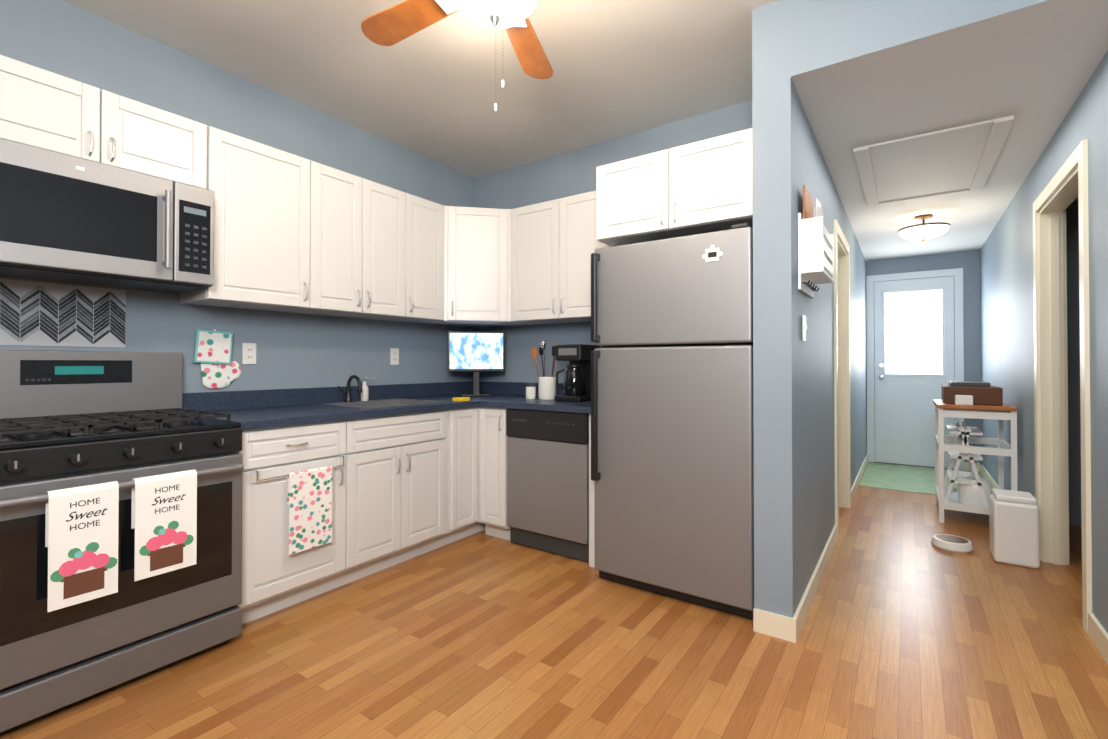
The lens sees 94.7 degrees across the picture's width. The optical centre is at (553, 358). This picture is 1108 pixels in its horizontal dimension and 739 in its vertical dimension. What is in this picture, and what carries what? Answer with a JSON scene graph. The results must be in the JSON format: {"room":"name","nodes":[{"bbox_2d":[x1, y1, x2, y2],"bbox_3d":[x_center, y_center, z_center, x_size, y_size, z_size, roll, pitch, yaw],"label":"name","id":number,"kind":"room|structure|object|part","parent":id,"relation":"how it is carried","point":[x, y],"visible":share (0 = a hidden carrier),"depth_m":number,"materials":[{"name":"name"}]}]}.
{"room":"kitchen","nodes":[
{"label":"kitchen","id":0,"kind":"room"},
{"bbox_2d":[0,0,474,392],"bbox_3d":[-2.445,-0.182,1.830,0.150,2.720,6.350,0,-1,35],"label":"wall","id":1,"kind":"structure","parent":0,"point":[73,42],"depth_m":2.81,"materials":[{"name":"blue paint"}]},
{"bbox_2d":[0,55,123,167],"bbox_3d":[-2.038,-0.934,2.003,0.322,0.304,0.437,0,-1,35],"label":"upper cabinet","id":2,"kind":"object","parent":1,"relation":"attached to","point":[41,108],"depth_m":1.95,"materials":[{"name":"white wood"}]},
{"bbox_2d":[0,138,213,293],"bbox_3d":[-1.891,-0.541,2.091,0.460,0.436,0.756,0,-1,35],"label":"microwave","id":3,"kind":"object","parent":2,"relation":"attached to","point":[65,218],"visible":1,"depth_m":1.99,"materials":[{"name":"grey metal"}]},
{"bbox_2d":[0,279,125,347],"bbox_3d":[-2.110,-0.186,2.173,0.003,0.265,0.455,0,-1,35],"label":"backsplash panel","id":4,"kind":"object","parent":1,"relation":"attached to","point":[40,314],"visible":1,"depth_m":2.18,"materials":[{"name":"grey tile"}]},
{"bbox_2d":[124,97,211,189],"bbox_3d":[-1.855,-0.931,2.268,0.322,0.304,0.436,0,-1,35],"label":"upper cabinet","id":5,"kind":"object","parent":1,"relation":"attached to","point":[160,143],"depth_m":2.23,"materials":[{"name":"white wood"}]},
{"bbox_2d":[194,329,240,388],"bbox_3d":[-1.753,0.001,2.665,0.028,0.311,0.226,0,-1,35],"label":"oven mitts","id":6,"kind":"object","parent":1,"relation":"hanging from","point":[213,355],"visible":1,"depth_m":2.65,"materials":[{"name":"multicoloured fabric"}]},
{"bbox_2d":[242,343,255,363],"bbox_3d":[-1.672,-0.027,2.801,0.007,0.116,0.072,0,-1,35],"label":"electrical outlet plate","id":7,"kind":"object","parent":1,"relation":"attached to","point":[248,353],"depth_m":2.80,"materials":[{"name":"white plastic"}]},
{"bbox_2d":[179,127,323,314],"bbox_3d":[-1.573,-0.677,2.674,0.322,0.806,0.549,0,-1,35],"label":"upper cabinet","id":8,"kind":"object","parent":1,"relation":"attached to","point":[293,233],"depth_m":2.57,"materials":[{"name":"white wood"}]},
{"bbox_2d":[183,381,472,411],"bbox_3d":[-1.253,0.228,3.392,0.021,0.100,2.112,0,-1,35],"label":"backsplash","id":9,"kind":"structure","parent":1,"relation":"attached to","point":[247,399],"depth_m":3.04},
{"bbox_2d":[316,165,375,318],"bbox_3d":[-1.357,-0.674,2.984,0.322,0.806,0.437,0,-1,35],"label":"upper cabinet","id":10,"kind":"object","parent":1,"relation":"attached to","point":[349,199],"depth_m":2.96,"materials":[{"name":"white wood"}]},
{"bbox_2d":[368,183,403,321],"bbox_3d":[-1.175,-0.671,3.247,0.322,0.806,0.433,0,-1,35],"label":"upper cabinet","id":11,"kind":"object","parent":1,"relation":"attached to","point":[387,198],"depth_m":3.18,"materials":[{"name":"white wood"}]},
{"bbox_2d":[390,348,398,364],"bbox_3d":[-1.122,-0.016,3.595,0.007,0.116,0.072,0,-1,35],"label":"electrical outlet plate","id":12,"kind":"object","parent":1,"relation":"attached to","point":[394,352],"depth_m":3.59,"materials":[{"name":"white plastic"}]},
{"bbox_2d":[400,191,443,323],"bbox_3d":[-0.968,-0.669,3.499,0.377,0.806,0.449,0,-1,35],"label":"upper cabinet","id":13,"kind":"object","parent":1,"relation":"attached to","point":[421,220],"depth_m":3.40,"materials":[{"name":"white wood"}]},
{"bbox_2d":[428,206,535,327],"bbox_3d":[-0.571,-0.666,3.785,0.703,0.806,0.702,0,-1,35],"label":"upper cabinet","id":14,"kind":"object","parent":1,"relation":"attached to","point":[477,241],"depth_m":3.60,"materials":[{"name":"white wood"}]},
{"bbox_2d":[62,0,776,177],"bbox_3d":[0.941,-1.601,1.901,5.650,0.120,10.300,0,-1,35],"label":"ceiling","id":15,"kind":"structure","parent":0,"point":[620,68],"depth_m":2.67,"materials":[{"name":"paint"}]},
{"bbox_2d":[361,0,552,111],"bbox_3d":[-0.249,-1.190,1.793,1.228,0.702,1.259,0,-1,35],"label":"ceiling fan","id":16,"kind":"object","parent":15,"relation":"hanging from","point":[396,23],"visible":1,"depth_m":1.99,"materials":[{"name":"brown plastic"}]},
{"bbox_3d":[-0.206,-1.257,1.779,0.316,0.119,0.316,0,-1,35],"label":"lamp shade","id":17,"kind":"part","parent":16,"relation":"part of","materials":[{"name":"white glass"}]},
{"bbox_2d":[0,462,1107,738],"bbox_3d":[0.899,1.229,1.903,5.550,0.100,10.300,0,-1,35],"label":"floor","id":18,"kind":"structure","parent":0,"point":[910,630],"depth_m":2.00,"materials":[{"name":"brown wood"}]},
{"bbox_2d":[0,350,243,732],"bbox_3d":[-1.766,0.572,1.994,0.766,1.214,0.756,0,-1,35],"label":"stove","id":19,"kind":"object","parent":18,"relation":"on","point":[70,419],"visible":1,"depth_m":1.86,"materials":[{"name":"silver metal"}]},
{"bbox_2d":[45,481,118,611],"bbox_3d":[-1.540,0.603,1.669,0.039,0.373,0.172,0,-1,35],"label":"tea towel","id":20,"kind":"object","parent":19,"relation":"hanging from","point":[81,533],"depth_m":1.65,"materials":[{"name":"white fabric"}]},
{"bbox_2d":[131,469,196,581],"bbox_3d":[-1.412,0.595,1.854,0.039,0.354,0.187,0,-1,35],"label":"tea towel","id":21,"kind":"object","parent":19,"relation":"hanging from","point":[163,506],"depth_m":1.84,"materials":[{"name":"white fabric"}]},
{"bbox_2d":[238,417,382,624],"bbox_3d":[-1.404,0.748,2.636,0.627,0.876,0.705,0,-1,35],"label":"base cabinet","id":22,"kind":"object","parent":18,"relation":"on","point":[273,580],"depth_m":2.44,"materials":[{"name":"white wood"}]},
{"bbox_2d":[287,466,331,554],"bbox_3d":[-1.145,0.704,2.399,0.018,0.369,0.210,0,-1,35],"label":"hand towel","id":23,"kind":"object","parent":22,"relation":"hanging from","point":[309,497],"visible":1,"depth_m":2.39,"materials":[{"name":"fabric"}]},
{"bbox_2d":[183,393,522,432],"bbox_3d":[-0.997,0.296,3.215,0.642,0.038,2.112,0,-1,35],"label":"countertop","id":24,"kind":"structure","parent":22,"relation":"on","point":[275,416],"depth_m":2.68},
{"bbox_2d":[338,375,361,401],"bbox_3d":[-1.275,0.186,3.175,0.162,0.171,0.118,0,-1,35],"label":"faucet","id":25,"kind":"object","parent":24,"relation":"on","point":[348,397],"visible":1,"depth_m":3.20,"materials":[{"name":"black metal"}]},
{"bbox_2d":[322,399,446,407],"bbox_3d":[-1.052,0.359,3.178,0.484,0.173,0.584,0,-1,35],"label":"sink","id":26,"kind":"object","parent":24,"relation":"in","point":[380,403],"visible":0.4,"depth_m":3.31,"materials":[{"name":"silver metal"}]},
{"bbox_2d":[361,378,376,400],"bbox_3d":[-1.219,0.199,3.348,0.057,0.149,0.096,0,-1,35],"label":"soap bottle","id":27,"kind":"object","parent":26,"relation":"on","point":[364,395],"visible":0.96,"depth_m":3.31,"materials":[{"name":"white plastic"}]},
{"bbox_2d":[452,397,469,401],"bbox_3d":[-0.603,0.264,3.317,0.070,0.025,0.100,0,-1,35],"label":"sponge","id":28,"kind":"object","parent":24,"relation":"on","point":[460,399],"visible":0.96,"depth_m":3.29,"materials":[{"name":"yellow"}]},
{"bbox_2d":[448,331,504,395],"bbox_3d":[-0.589,0.037,3.878,0.316,0.490,0.316,0,-1,35],"label":"screen","id":29,"kind":"object","parent":24,"relation":"on","point":[475,352],"visible":1,"depth_m":3.87,"materials":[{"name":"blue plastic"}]},
{"bbox_2d":[383,429,450,568],"bbox_3d":[-1.038,0.840,3.164,0.627,0.700,0.580,0,-1,35],"label":"base cabinet","id":30,"kind":"object","parent":18,"relation":"on","point":[410,481],"depth_m":2.96,"materials":[{"name":"white wood"}]},
{"bbox_2d":[387,405,478,542],"bbox_3d":[-0.800,0.755,3.460,0.681,0.876,0.241,0,-1,35],"label":"base cabinet","id":31,"kind":"object","parent":18,"relation":"on","point":[462,422],"depth_m":3.26,"materials":[{"name":"white wood"}]},
{"bbox_2d":[479,397,590,412],"bbox_3d":[0.063,0.297,3.374,0.920,0.038,0.642,0,-1,35],"label":"countertop","id":32,"kind":"structure","parent":31,"relation":"on","point":[511,402],"depth_m":3.15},
{"bbox_2d":[526,383,535,398],"bbox_3d":[-0.161,0.224,3.560,0.074,0.110,0.074,0,-1,35],"label":"canister","id":33,"kind":"object","parent":32,"relation":"on","point":[530,390],"visible":1,"depth_m":3.53,"materials":[{"name":"white ceramic"}]},
{"bbox_2d":[532,340,557,399],"bbox_3d":[-0.049,0.074,3.511,0.201,0.408,0.137,0,-1,35],"label":"utensil crock","id":34,"kind":"object","parent":32,"relation":"on","point":[546,388],"visible":0.81,"depth_m":3.47,"materials":[{"name":"white ceramic"}]},
{"bbox_2d":[555,344,600,401],"bbox_3d":[0.162,0.093,3.422,0.200,0.370,0.280,0,-1,35],"label":"coffee maker","id":35,"kind":"object","parent":32,"relation":"on","point":[577,383],"visible":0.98,"depth_m":3.33,"materials":[{"name":"black plastic"}]},
{"bbox_2d":[479,405,538,539],"bbox_3d":[-0.250,0.756,3.564,0.254,0.876,0.680,0,-1,35],"label":"base cabinet","id":36,"kind":"object","parent":18,"relation":"on","point":[492,418],"depth_m":3.32,"materials":[{"name":"white wood"}]},
{"bbox_2d":[506,409,588,561],"bbox_3d":[0.112,0.749,3.332,0.601,0.862,0.615,0,-1,35],"label":"dishwasher","id":37,"kind":"object","parent":18,"relation":"on","point":[548,481],"visible":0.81,"depth_m":3.07,"materials":[{"name":"grey metal"}]},
{"bbox_2d":[591,223,753,618],"bbox_3d":[0.741,0.284,2.775,0.810,1.781,0.802,0,-1,35],"label":"refrigerator","id":38,"kind":"object","parent":18,"relation":"on","point":[672,451],"visible":0.9,"depth_m":2.46,"materials":[{"name":"grey metal"}]},
{"bbox_2d":[859,462,982,494],"bbox_3d":[3.708,1.206,5.128,1.005,0.004,1.400,0,-1,35],"label":"mat","id":39,"kind":"object","parent":18,"relation":"on","point":[901,477],"visible":0.71,"depth_m":5.13,"materials":[{"name":"green fabric"}]},
{"bbox_2d":[931,534,972,552],"bbox_3d":[2.517,1.165,3.229,0.210,0.052,0.210,0,-1,35],"label":"pet bowl","id":40,"kind":"object","parent":18,"relation":"on","point":[952,543],"visible":1,"depth_m":3.18,"materials":[{"name":"white ceramic"}]},
{"bbox_2d":[933,381,1016,522],"bbox_3d":[3.172,0.687,3.880,0.440,1.020,0.670,0,-1,35],"label":"cart","id":41,"kind":"object","parent":18,"relation":"on","point":[971,492],"visible":0.96,"depth_m":3.72,"materials":[{"name":"white wood"}]},
{"bbox_2d":[989,488,1039,568],"bbox_3d":[2.711,0.991,3.011,0.200,0.394,0.220,0,-1,35],"label":"trash can","id":42,"kind":"object","parent":18,"relation":"on","point":[1014,524],"visible":1,"depth_m":2.93,"materials":[{"name":"white plastic"}]},
{"bbox_2d":[475,100,751,382],"bbox_3d":[0.377,-0.165,3.647,2.420,2.720,0.150,0,-1,35],"label":"wall","id":43,"kind":"structure","parent":0,"point":[567,174],"depth_m":3.79,"materials":[{"name":"blue paint"}]},
{"bbox_2d":[479,381,564,396],"bbox_3d":[-0.015,0.232,3.807,1.541,0.100,0.021,0,-1,35],"label":"backsplash","id":44,"kind":"structure","parent":43,"relation":"attached to","point":[484,386],"depth_m":4.04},
{"bbox_2d":[512,197,571,323],"bbox_3d":[-0.064,-0.668,3.632,0.534,0.806,0.377,0,-1,35],"label":"upper cabinet","id":45,"kind":"object","parent":43,"relation":"attached to","point":[539,230],"depth_m":3.49,"materials":[{"name":"white wood"}]},
{"bbox_2d":[568,191,605,321],"bbox_3d":[0.274,-0.670,3.432,0.480,0.806,0.322,0,-1,35],"label":"upper cabinet","id":46,"kind":"object","parent":43,"relation":"attached to","point":[581,247],"depth_m":3.31,"materials":[{"name":"white wood"}]},
{"bbox_2d":[592,146,687,246],"bbox_3d":[0.621,-0.869,2.989,0.488,0.415,0.657,0,-1,35],"label":"upper cabinet","id":47,"kind":"object","parent":43,"relation":"attached to","point":[636,199],"depth_m":2.72,"materials":[{"name":"white wood"}]},
{"bbox_2d":[680,128,752,234],"bbox_3d":[0.928,-0.871,2.777,0.487,0.415,0.657,0,-1,35],"label":"upper cabinet","id":48,"kind":"object","parent":43,"relation":"attached to","point":[716,173],"depth_m":2.48,"materials":[{"name":"white wood"}]},
{"bbox_2d":[752,0,866,617],"bbox_3d":[2.289,-0.161,4.146,0.155,2.720,4.750,0,-1,35],"label":"wall","id":49,"kind":"structure","parent":0,"point":[794,449],"depth_m":2.22,"materials":[{"name":"blue paint"}]},
{"bbox_2d":[802,315,806,340],"bbox_3d":[1.168,-0.142,2.374,0.013,0.116,0.072,0,-1,35],"label":"switch plate","id":50,"kind":"object","parent":49,"relation":"attached to","point":[804,326],"visible":1,"depth_m":2.37,"materials":[{"name":"white plastic"}]},
{"bbox_2d":[789,525,836,642],"bbox_3d":[1.432,1.139,2.749,0.014,0.095,1.524,0,-1,35],"label":"baseboard","id":51,"kind":"structure","parent":49,"relation":"attached to","point":[796,623],"depth_m":2.46,"materials":[{"name":"beige wood"}]},
{"bbox_2d":[798,185,833,297],"bbox_3d":[1.232,-0.542,2.394,0.100,0.470,0.380,0,-1,35],"label":"mail organizer","id":52,"kind":"object","parent":49,"relation":"attached to","point":[815,253],"visible":1,"depth_m":2.26,"materials":[{"name":"white plastic"}]},
{"bbox_2d":[833,219,850,538],"bbox_3d":[2.070,0.136,3.828,0.187,2.120,0.960,0,-1,35],"label":"door frame","id":53,"kind":"structure","parent":49,"relation":"attached to","point":[842,415],"depth_m":4.11,"materials":[{"name":"beige wood"}]},
{"bbox_2d":[851,454,867,503],"bbox_3d":[3.062,1.161,5.102,0.014,0.095,2.280,0,-1,35],"label":"baseboard","id":54,"kind":"structure","parent":49,"relation":"attached to","point":[856,483],"depth_m":4.88,"materials":[{"name":"beige wood"}]},
{"bbox_2d":[790,0,1049,76],"bbox_3d":[1.431,-1.369,1.864,1.045,0.345,0.002,0,-1,35],"label":"wall","id":55,"kind":"structure","parent":0,"point":[824,33],"depth_m":2.00,"materials":[{"name":"blue paint"}]},
{"bbox_2d":[866,250,981,469],"bbox_3d":[4.114,-0.145,5.863,1.200,2.720,0.150,0,-1,35],"label":"wall","id":56,"kind":"structure","parent":0,"point":[968,262],"depth_m":5.53,"materials":[{"name":"blue paint"}]},
{"bbox_2d":[866,268,964,470],"bbox_3d":[4.049,0.114,5.754,0.895,2.191,0.093,0,-1,35],"label":"end door","id":57,"kind":"structure","parent":56,"relation":"in","point":[914,321],"depth_m":5.79,"materials":[{"name":"white paint"}]},
{"bbox_2d":[791,0,1107,260],"bbox_3d":[2.783,-1.351,3.817,1.045,0.345,4.748,0,-1,35],"label":"ceiling","id":58,"kind":"structure","parent":0,"point":[1031,69],"depth_m":2.35,"materials":[{"name":"paint"}]},
{"bbox_2d":[898,214,950,241],"bbox_3d":[3.047,-1.067,4.208,0.352,0.214,0.352,0,-1,35],"label":"hall ceiling light","id":59,"kind":"object","parent":58,"relation":"attached to","point":[923,231],"visible":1,"depth_m":4.13,"materials":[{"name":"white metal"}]},
{"bbox_2d":[853,115,1013,206],"bbox_3d":[2.321,-1.173,3.197,0.680,0.022,1.250,0,-1,35],"label":"attic hatch","id":60,"kind":"structure","parent":58,"relation":"attached to","point":[959,159],"depth_m":3.06,"materials":[{"name":"paint"}]},
{"bbox_2d":[980,51,1107,632],"bbox_3d":[1.758,-0.186,1.321,0.100,2.720,10.300,0,-1,35],"label":"wall","id":61,"kind":"structure","parent":0,"point":[1006,308],"depth_m":3.15,"materials":[{"name":"blue paint"}]},
{"bbox_2d":[979,463,997,488],"bbox_3d":[3.733,1.153,4.260,0.014,0.095,2.900,0,-1,35],"label":"baseboard","id":62,"kind":"structure","parent":61,"relation":"attached to","point":[982,470],"depth_m":5.00,"materials":[{"name":"beige wood"}]},
{"bbox_2d":[1033,139,1091,633],"bbox_3d":[2.650,0.120,2.605,0.132,2.130,1.070,0,-1,35],"label":"door frame","id":63,"kind":"structure","parent":61,"relation":"attached to","point":[1065,188],"depth_m":2.95,"materials":[{"name":"beige wood"}]},
{"bbox_2d":[1088,612,1107,663],"bbox_3d":[0.596,1.112,-0.270,0.014,0.095,5.980,0,-1,35],"label":"baseboard","id":64,"kind":"structure","parent":61,"relation":"attached to","point":[1096,632],"depth_m":2.07,"materials":[{"name":"beige wood"}]},
{"bbox_2d":[1066,197,1081,526],"bbox_3d":[4.243,-0.168,3.371,1.650,2.720,0.100,0,-1,35],"label":"wall","id":65,"kind":"structure","parent":0,"point":[1073,346],"depth_m":3.65,"materials":[{"name":"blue paint"}]}
]}

